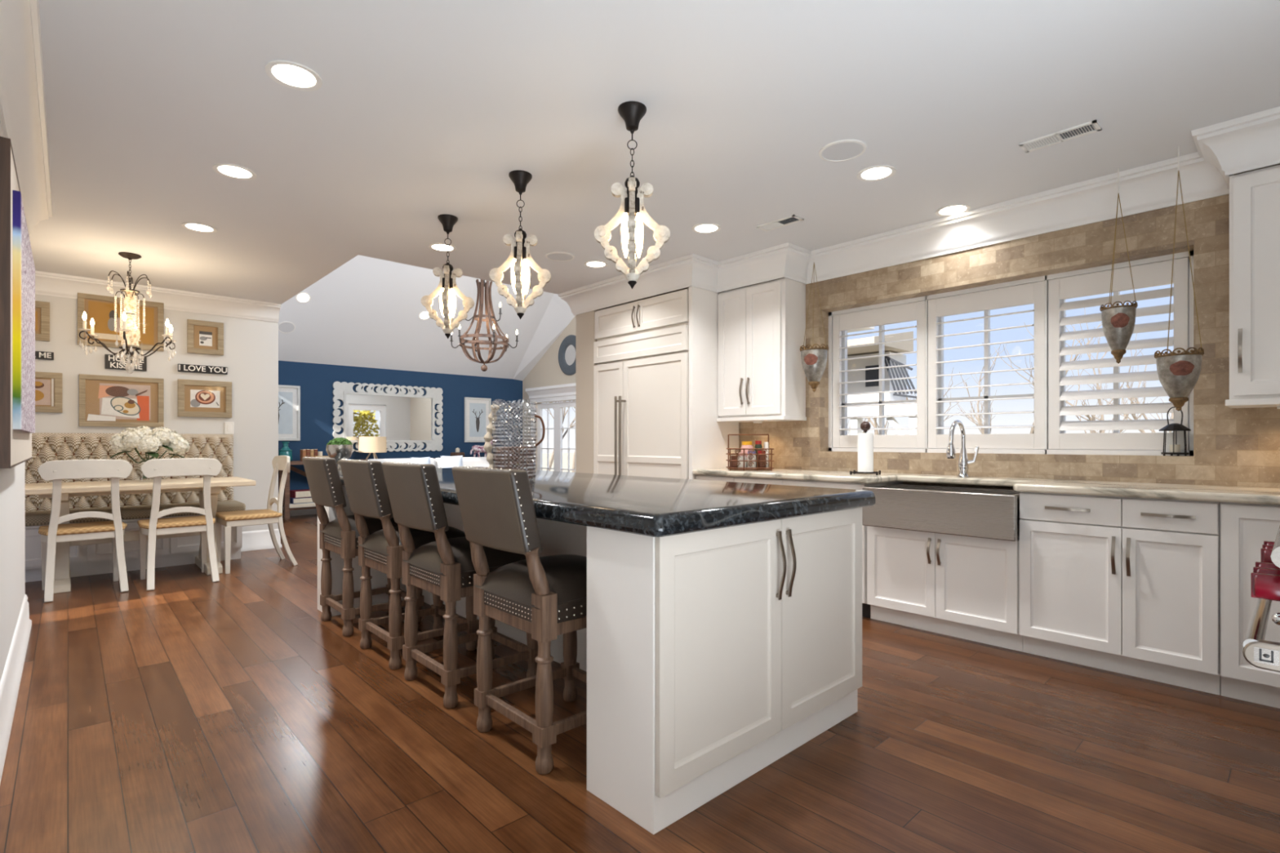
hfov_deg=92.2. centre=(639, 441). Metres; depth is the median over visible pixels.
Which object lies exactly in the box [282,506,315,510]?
shelf
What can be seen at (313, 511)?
baseboard
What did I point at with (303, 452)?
book
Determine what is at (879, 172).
recessed light
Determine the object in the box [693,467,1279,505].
countertop
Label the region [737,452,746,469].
jar
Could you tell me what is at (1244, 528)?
base cabinet
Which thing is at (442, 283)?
bulb
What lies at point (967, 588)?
base cabinet
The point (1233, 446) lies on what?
wall
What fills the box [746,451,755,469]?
jar
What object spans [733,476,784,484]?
base cabinet
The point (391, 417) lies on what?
mirror glass
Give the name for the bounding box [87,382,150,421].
print
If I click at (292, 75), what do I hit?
recessed light
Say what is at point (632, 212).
lantern pendant
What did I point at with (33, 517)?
bench cushion
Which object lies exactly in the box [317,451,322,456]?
pillar candle
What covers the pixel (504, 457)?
glass pitcher
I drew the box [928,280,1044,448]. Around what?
plantation shutter
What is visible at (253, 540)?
baseboard
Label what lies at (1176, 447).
candle
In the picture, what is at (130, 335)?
crystal chandelier
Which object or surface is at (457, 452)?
trinket box
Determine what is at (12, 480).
wall
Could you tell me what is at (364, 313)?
vault
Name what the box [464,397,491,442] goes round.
framed print
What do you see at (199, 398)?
print
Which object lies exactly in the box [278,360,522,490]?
wall
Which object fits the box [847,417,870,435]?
bare tree
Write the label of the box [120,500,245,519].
bench cushion
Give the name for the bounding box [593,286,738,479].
refrigerator
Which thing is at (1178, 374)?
hanging planter
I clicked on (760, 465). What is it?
jar
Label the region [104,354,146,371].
word sign
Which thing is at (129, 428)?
hydrangea
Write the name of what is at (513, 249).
bulb
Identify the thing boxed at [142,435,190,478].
hydrangea
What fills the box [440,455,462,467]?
throw pillow
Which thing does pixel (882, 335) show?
window
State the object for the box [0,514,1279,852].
floor
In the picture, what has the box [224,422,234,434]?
light switch
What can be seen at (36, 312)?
print
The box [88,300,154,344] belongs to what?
print
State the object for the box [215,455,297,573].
dining chair
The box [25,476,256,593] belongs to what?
dining table
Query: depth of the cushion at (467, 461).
10.25 m
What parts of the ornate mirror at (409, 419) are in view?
moulding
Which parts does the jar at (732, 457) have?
lid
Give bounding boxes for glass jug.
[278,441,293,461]
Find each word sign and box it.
[35,351,53,359]
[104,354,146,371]
[177,364,227,374]
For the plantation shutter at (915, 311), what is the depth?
4.50 m
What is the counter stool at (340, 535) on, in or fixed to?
on the floor
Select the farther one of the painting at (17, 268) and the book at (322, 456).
the book at (322, 456)
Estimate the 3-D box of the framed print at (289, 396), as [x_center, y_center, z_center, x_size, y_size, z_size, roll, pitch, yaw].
[-5.376,-0.430,9.174,0.570,0.830,0.030,0,0,-43]
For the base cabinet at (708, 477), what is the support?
on the floor
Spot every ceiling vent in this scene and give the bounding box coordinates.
[756,214,804,231]
[1018,120,1102,152]
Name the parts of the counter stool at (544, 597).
leg, backrest, seat, seat frame, leg, leg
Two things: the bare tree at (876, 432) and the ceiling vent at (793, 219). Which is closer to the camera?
the ceiling vent at (793, 219)
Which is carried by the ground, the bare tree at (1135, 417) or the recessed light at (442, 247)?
the bare tree at (1135, 417)
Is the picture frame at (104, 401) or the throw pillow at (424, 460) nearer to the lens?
the picture frame at (104, 401)
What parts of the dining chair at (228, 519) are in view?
leg, leg, seat frame, rush seat, rail, leg, crest rail, leg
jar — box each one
[730,455,737,467]
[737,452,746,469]
[741,441,753,458]
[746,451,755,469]
[754,440,761,467]
[758,450,766,469]
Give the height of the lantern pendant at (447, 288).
0.780 m
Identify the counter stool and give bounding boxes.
[302,456,423,636]
[339,458,479,670]
[382,461,537,708]
[451,466,586,774]
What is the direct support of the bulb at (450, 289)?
attached to the lantern pendant at (447, 288)
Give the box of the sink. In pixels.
[862,484,1020,541]
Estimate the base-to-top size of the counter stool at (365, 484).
1.030 m
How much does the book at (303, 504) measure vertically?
0.060 m
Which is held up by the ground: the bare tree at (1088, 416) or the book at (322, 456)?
the bare tree at (1088, 416)
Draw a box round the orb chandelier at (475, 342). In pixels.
[449,279,518,371]
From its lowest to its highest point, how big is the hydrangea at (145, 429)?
0.441 m
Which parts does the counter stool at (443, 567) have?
leg, backrest, seat frame, leg, seat, leg, leg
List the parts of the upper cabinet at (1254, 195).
handle, light rail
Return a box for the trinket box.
[450,447,464,457]
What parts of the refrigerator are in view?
door, bar handle, cupboard door, bar handle, handle, handle, grille panel, door, cupboard door, panel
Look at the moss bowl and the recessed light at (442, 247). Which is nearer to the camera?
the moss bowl
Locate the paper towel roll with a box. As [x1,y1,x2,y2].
[857,432,873,471]
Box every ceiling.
[29,0,1279,304]
[513,293,574,380]
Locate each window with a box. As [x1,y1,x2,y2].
[840,324,916,448]
[937,310,1034,448]
[1050,259,1189,450]
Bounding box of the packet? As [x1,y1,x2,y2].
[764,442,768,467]
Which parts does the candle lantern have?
handle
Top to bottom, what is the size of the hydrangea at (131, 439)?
0.411 m
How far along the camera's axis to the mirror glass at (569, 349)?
10.90 m
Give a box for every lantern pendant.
[421,213,474,338]
[488,169,551,319]
[594,101,670,288]
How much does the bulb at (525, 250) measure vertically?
0.240 m
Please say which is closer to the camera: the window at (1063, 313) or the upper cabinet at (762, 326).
the window at (1063, 313)
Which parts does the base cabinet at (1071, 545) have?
handle, drawer, handle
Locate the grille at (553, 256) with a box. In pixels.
[546,253,573,260]
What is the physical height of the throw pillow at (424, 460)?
0.331 m
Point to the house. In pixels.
(905, 346)
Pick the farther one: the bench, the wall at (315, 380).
the wall at (315, 380)
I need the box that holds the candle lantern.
[1159,406,1191,456]
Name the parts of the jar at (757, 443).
lid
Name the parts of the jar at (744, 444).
lid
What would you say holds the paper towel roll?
on the paper towel holder
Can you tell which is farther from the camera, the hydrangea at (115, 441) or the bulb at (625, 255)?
the hydrangea at (115, 441)
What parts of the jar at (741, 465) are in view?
lid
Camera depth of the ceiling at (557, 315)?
11.11 m
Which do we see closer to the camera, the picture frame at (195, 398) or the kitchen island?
the kitchen island
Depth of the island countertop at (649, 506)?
2.17 m
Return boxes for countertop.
[338,466,875,537]
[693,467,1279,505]
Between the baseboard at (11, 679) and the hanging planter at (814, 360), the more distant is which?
the hanging planter at (814, 360)
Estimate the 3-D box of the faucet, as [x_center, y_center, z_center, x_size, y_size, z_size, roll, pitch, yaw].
[1.943,0.044,3.721,0.258,0.352,0.116,0,0,-43]
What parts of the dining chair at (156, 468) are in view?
leg, leg, rush seat, seat frame, crest rail, rail, leg, leg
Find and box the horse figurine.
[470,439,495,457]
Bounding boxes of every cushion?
[25,506,112,526]
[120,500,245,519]
[367,457,435,466]
[434,457,489,467]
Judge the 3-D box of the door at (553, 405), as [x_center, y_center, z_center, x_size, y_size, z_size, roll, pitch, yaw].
[-1.721,0.200,11.534,0.050,1.840,0.650,0,0,-43]
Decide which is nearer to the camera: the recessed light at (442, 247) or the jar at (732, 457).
the recessed light at (442, 247)
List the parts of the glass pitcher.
driftwood handle, handle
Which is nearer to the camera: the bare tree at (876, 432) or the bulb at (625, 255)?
the bulb at (625, 255)
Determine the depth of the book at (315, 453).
9.13 m
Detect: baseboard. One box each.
[0,594,31,783]
[240,528,281,551]
[289,508,317,515]
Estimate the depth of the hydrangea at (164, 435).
5.17 m
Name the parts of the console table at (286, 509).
leg, leg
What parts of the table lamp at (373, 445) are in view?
lamp shade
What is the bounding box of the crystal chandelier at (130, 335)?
[78,252,176,373]
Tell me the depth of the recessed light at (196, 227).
4.14 m
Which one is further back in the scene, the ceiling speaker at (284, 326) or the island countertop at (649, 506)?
the ceiling speaker at (284, 326)
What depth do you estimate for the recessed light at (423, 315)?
9.70 m
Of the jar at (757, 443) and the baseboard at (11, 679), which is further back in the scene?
the jar at (757, 443)
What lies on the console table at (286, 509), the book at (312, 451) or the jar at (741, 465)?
the book at (312, 451)
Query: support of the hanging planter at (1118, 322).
hanging from the ceiling at (421, 111)
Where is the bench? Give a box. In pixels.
[25,432,242,582]
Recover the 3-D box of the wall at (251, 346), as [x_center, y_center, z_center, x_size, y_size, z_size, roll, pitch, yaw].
[-5.417,-0.160,5.123,4.230,2.560,0.120,0,0,-43]
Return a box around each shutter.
[832,300,925,448]
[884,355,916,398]
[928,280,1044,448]
[1048,257,1188,449]
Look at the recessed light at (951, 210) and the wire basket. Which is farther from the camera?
the wire basket
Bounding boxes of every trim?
[0,0,53,235]
[35,271,280,322]
[524,382,575,470]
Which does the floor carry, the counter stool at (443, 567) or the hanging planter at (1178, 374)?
the counter stool at (443, 567)
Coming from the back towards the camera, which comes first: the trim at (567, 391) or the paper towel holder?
the trim at (567, 391)
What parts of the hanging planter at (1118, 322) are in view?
chain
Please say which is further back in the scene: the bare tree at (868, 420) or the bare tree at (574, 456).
the bare tree at (574, 456)
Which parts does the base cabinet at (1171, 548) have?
handle, handle, drawer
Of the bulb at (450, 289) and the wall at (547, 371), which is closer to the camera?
the bulb at (450, 289)
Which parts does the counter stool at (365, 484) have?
leg, backrest, seat frame, leg, seat, leg, leg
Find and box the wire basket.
[725,434,773,471]
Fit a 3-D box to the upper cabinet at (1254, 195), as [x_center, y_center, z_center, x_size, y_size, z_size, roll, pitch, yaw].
[3.119,-0.699,2.611,0.336,1.067,0.912,0,0,-43]
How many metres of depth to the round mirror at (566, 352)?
10.91 m
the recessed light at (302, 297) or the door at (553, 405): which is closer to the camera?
the recessed light at (302, 297)
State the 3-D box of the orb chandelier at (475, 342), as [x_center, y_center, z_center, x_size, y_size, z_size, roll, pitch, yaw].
[-2.140,-2.174,8.465,0.904,2.417,0.919,0,0,-43]
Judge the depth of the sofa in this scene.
10.14 m
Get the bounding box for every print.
[35,311,37,329]
[35,378,53,406]
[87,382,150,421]
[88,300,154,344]
[190,389,219,408]
[199,330,212,346]
[278,384,300,440]
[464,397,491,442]
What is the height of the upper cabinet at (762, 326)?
1.067 m
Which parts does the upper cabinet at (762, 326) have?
door, handle, handle, light rail, door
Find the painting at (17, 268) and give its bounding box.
[0,136,35,468]
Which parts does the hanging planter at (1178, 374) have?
chain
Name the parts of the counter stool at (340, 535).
leg, backrest, seat frame, leg, seat, leg, leg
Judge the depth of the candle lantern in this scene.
3.24 m
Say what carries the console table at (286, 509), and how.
on the floor
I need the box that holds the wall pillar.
[575,298,641,473]
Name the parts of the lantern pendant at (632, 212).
scroll panel, scroll panel, chain, scroll panel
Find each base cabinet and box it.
[695,475,735,482]
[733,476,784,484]
[866,525,1022,651]
[1019,491,1124,674]
[1122,497,1221,694]
[1219,502,1279,708]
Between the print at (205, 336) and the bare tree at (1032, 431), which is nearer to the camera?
the print at (205, 336)
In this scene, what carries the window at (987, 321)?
attached to the wall at (1233, 446)
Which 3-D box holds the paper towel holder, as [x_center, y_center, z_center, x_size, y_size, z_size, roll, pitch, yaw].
[1.516,0.042,4.144,0.176,0.357,0.176,0,0,27]
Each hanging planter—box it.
[800,245,828,391]
[1099,168,1137,363]
[1154,145,1204,411]
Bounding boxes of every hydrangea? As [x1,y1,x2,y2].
[109,432,145,463]
[119,427,144,459]
[120,429,146,462]
[135,426,151,460]
[136,434,162,460]
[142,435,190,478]
[143,430,182,478]
[149,426,174,459]
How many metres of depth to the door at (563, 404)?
11.22 m
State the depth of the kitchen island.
1.96 m
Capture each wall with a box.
[0,120,25,681]
[35,293,278,531]
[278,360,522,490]
[522,315,575,470]
[557,106,1279,489]
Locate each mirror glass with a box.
[346,394,431,439]
[564,344,575,365]
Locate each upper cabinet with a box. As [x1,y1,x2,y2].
[716,277,806,422]
[1225,164,1279,408]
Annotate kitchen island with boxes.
[317,480,862,834]
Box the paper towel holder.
[849,421,880,475]
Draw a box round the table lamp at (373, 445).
[358,436,386,459]
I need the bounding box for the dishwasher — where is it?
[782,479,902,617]
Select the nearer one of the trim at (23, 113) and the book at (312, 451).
the trim at (23, 113)
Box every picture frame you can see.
[35,301,49,341]
[35,371,62,413]
[77,292,164,351]
[79,373,164,426]
[177,378,231,417]
[186,319,223,355]
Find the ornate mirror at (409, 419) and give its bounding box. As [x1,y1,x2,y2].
[332,381,442,452]
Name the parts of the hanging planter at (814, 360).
chain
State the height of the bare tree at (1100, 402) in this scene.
3.902 m
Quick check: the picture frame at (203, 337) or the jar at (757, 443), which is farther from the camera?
the picture frame at (203, 337)
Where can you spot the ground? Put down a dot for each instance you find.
(565, 455)
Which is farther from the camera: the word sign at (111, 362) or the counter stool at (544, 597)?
the word sign at (111, 362)
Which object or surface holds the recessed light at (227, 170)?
in the ceiling at (421, 111)
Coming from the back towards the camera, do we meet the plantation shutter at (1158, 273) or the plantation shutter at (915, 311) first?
the plantation shutter at (915, 311)
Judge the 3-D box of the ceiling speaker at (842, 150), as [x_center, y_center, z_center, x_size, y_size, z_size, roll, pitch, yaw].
[1.001,-1.436,3.048,0.224,0.008,0.224,0,0,-43]
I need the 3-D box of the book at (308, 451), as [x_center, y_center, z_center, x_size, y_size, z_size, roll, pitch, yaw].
[-4.921,0.198,9.109,0.045,0.175,0.154,0,0,-43]
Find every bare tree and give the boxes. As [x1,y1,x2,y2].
[546,401,575,471]
[571,408,575,472]
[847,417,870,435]
[866,368,906,435]
[906,368,969,421]
[956,342,1006,434]
[994,321,1102,433]
[1003,307,1113,433]
[1080,353,1157,433]
[1093,333,1173,432]
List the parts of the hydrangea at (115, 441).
stem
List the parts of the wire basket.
floor plate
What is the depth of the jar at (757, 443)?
4.76 m
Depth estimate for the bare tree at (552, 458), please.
18.31 m
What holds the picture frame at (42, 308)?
attached to the wall at (251, 346)
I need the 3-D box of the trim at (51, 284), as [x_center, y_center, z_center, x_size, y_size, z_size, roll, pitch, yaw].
[-5.282,-1.350,5.089,4.080,0.178,0.114,0,0,-43]
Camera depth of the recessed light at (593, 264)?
4.99 m
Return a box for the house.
[847,326,916,435]
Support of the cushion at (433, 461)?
on the sofa
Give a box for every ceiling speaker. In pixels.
[278,321,295,333]
[545,251,574,261]
[818,139,866,161]
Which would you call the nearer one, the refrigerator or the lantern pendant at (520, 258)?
the lantern pendant at (520, 258)
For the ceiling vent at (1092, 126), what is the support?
in the ceiling at (421, 111)
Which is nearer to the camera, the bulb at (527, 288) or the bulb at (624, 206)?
the bulb at (624, 206)
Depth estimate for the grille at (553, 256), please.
4.78 m
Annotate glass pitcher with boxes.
[483,404,545,479]
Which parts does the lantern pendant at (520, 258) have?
scroll panel, scroll panel, chain, scroll panel, scroll panel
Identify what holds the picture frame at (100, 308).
attached to the wall at (251, 346)
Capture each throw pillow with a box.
[409,457,431,464]
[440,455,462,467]
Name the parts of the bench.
drawer, pull, drawer, drawer, pull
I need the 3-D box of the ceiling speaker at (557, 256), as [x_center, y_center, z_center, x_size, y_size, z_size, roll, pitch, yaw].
[-0.621,-1.436,4.785,0.224,0.008,0.224,0,0,-43]
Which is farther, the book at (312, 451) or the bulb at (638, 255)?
the book at (312, 451)
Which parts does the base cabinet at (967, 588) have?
door, handle, handle, door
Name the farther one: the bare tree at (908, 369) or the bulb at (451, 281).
the bare tree at (908, 369)
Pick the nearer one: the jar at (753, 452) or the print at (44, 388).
the jar at (753, 452)
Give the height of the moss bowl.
0.232 m
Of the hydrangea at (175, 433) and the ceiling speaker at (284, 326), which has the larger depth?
the ceiling speaker at (284, 326)
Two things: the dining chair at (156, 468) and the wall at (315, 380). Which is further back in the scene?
the wall at (315, 380)
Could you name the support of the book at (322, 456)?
on the book
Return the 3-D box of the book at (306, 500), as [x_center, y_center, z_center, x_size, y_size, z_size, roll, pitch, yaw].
[-4.948,0.854,9.083,0.253,0.080,0.382,0,0,44]
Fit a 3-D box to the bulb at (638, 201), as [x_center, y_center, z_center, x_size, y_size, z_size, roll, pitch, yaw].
[-0.006,-0.925,2.639,0.039,0.240,0.041,0,0,-43]
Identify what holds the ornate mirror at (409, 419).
attached to the wall at (315, 380)
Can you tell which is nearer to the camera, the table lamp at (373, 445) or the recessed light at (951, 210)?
the recessed light at (951, 210)
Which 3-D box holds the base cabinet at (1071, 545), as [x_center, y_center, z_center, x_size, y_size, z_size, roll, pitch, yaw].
[2.324,0.690,3.253,0.584,0.860,0.430,0,0,-43]
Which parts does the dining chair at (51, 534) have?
leg, leg, seat frame, rush seat, crest rail, rail, leg, leg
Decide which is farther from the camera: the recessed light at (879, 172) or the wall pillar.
the wall pillar
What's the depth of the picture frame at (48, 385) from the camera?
5.31 m
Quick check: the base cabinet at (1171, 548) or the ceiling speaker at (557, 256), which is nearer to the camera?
the base cabinet at (1171, 548)
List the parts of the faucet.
spout, lever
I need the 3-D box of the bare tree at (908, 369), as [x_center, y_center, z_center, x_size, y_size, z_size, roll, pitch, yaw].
[6.281,-0.085,13.827,1.072,4.228,1.808,0,0,-43]
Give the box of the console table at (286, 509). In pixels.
[278,457,435,519]
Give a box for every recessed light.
[181,222,217,233]
[212,163,256,180]
[265,60,322,91]
[295,292,311,303]
[418,310,430,319]
[428,243,456,252]
[583,260,608,268]
[691,222,720,234]
[857,164,896,182]
[935,204,970,216]
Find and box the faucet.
[946,419,979,477]
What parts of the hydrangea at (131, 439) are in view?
stem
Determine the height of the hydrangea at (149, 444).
0.371 m
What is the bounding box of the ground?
[542,453,573,471]
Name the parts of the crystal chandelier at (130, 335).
candle bulb, candle bulb, arm, arm, candle bulb, arm, chain, arm, arm, candle bulb, candle bulb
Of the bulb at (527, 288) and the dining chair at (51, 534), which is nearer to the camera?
the bulb at (527, 288)
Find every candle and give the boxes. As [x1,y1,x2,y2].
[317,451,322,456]
[1169,444,1180,452]
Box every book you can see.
[288,502,315,508]
[289,488,311,497]
[289,497,313,503]
[300,449,306,461]
[304,448,310,457]
[309,448,314,457]
[311,448,317,456]
[313,455,328,457]
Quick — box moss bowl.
[325,437,353,471]
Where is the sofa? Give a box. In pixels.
[367,457,489,467]
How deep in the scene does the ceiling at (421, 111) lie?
2.73 m
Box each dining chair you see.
[37,459,132,602]
[137,457,222,591]
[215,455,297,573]
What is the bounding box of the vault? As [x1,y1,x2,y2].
[278,254,553,378]
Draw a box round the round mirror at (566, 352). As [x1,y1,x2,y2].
[558,334,575,375]
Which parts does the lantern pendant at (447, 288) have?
scroll panel, scroll panel, chain, scroll panel, scroll panel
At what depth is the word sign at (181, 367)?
6.05 m
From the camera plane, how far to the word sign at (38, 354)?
5.29 m
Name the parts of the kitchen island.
door, handle, handle, door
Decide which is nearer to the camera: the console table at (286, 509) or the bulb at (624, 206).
the bulb at (624, 206)
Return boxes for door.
[537,402,556,471]
[556,400,575,471]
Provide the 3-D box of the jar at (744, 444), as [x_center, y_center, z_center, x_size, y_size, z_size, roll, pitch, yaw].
[0.829,0.102,4.774,0.092,0.211,0.092,0,0,4]
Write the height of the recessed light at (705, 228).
0.006 m
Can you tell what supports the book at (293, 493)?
on the book at (306, 500)
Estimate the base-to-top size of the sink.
0.238 m
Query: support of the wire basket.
on the countertop at (1242, 495)

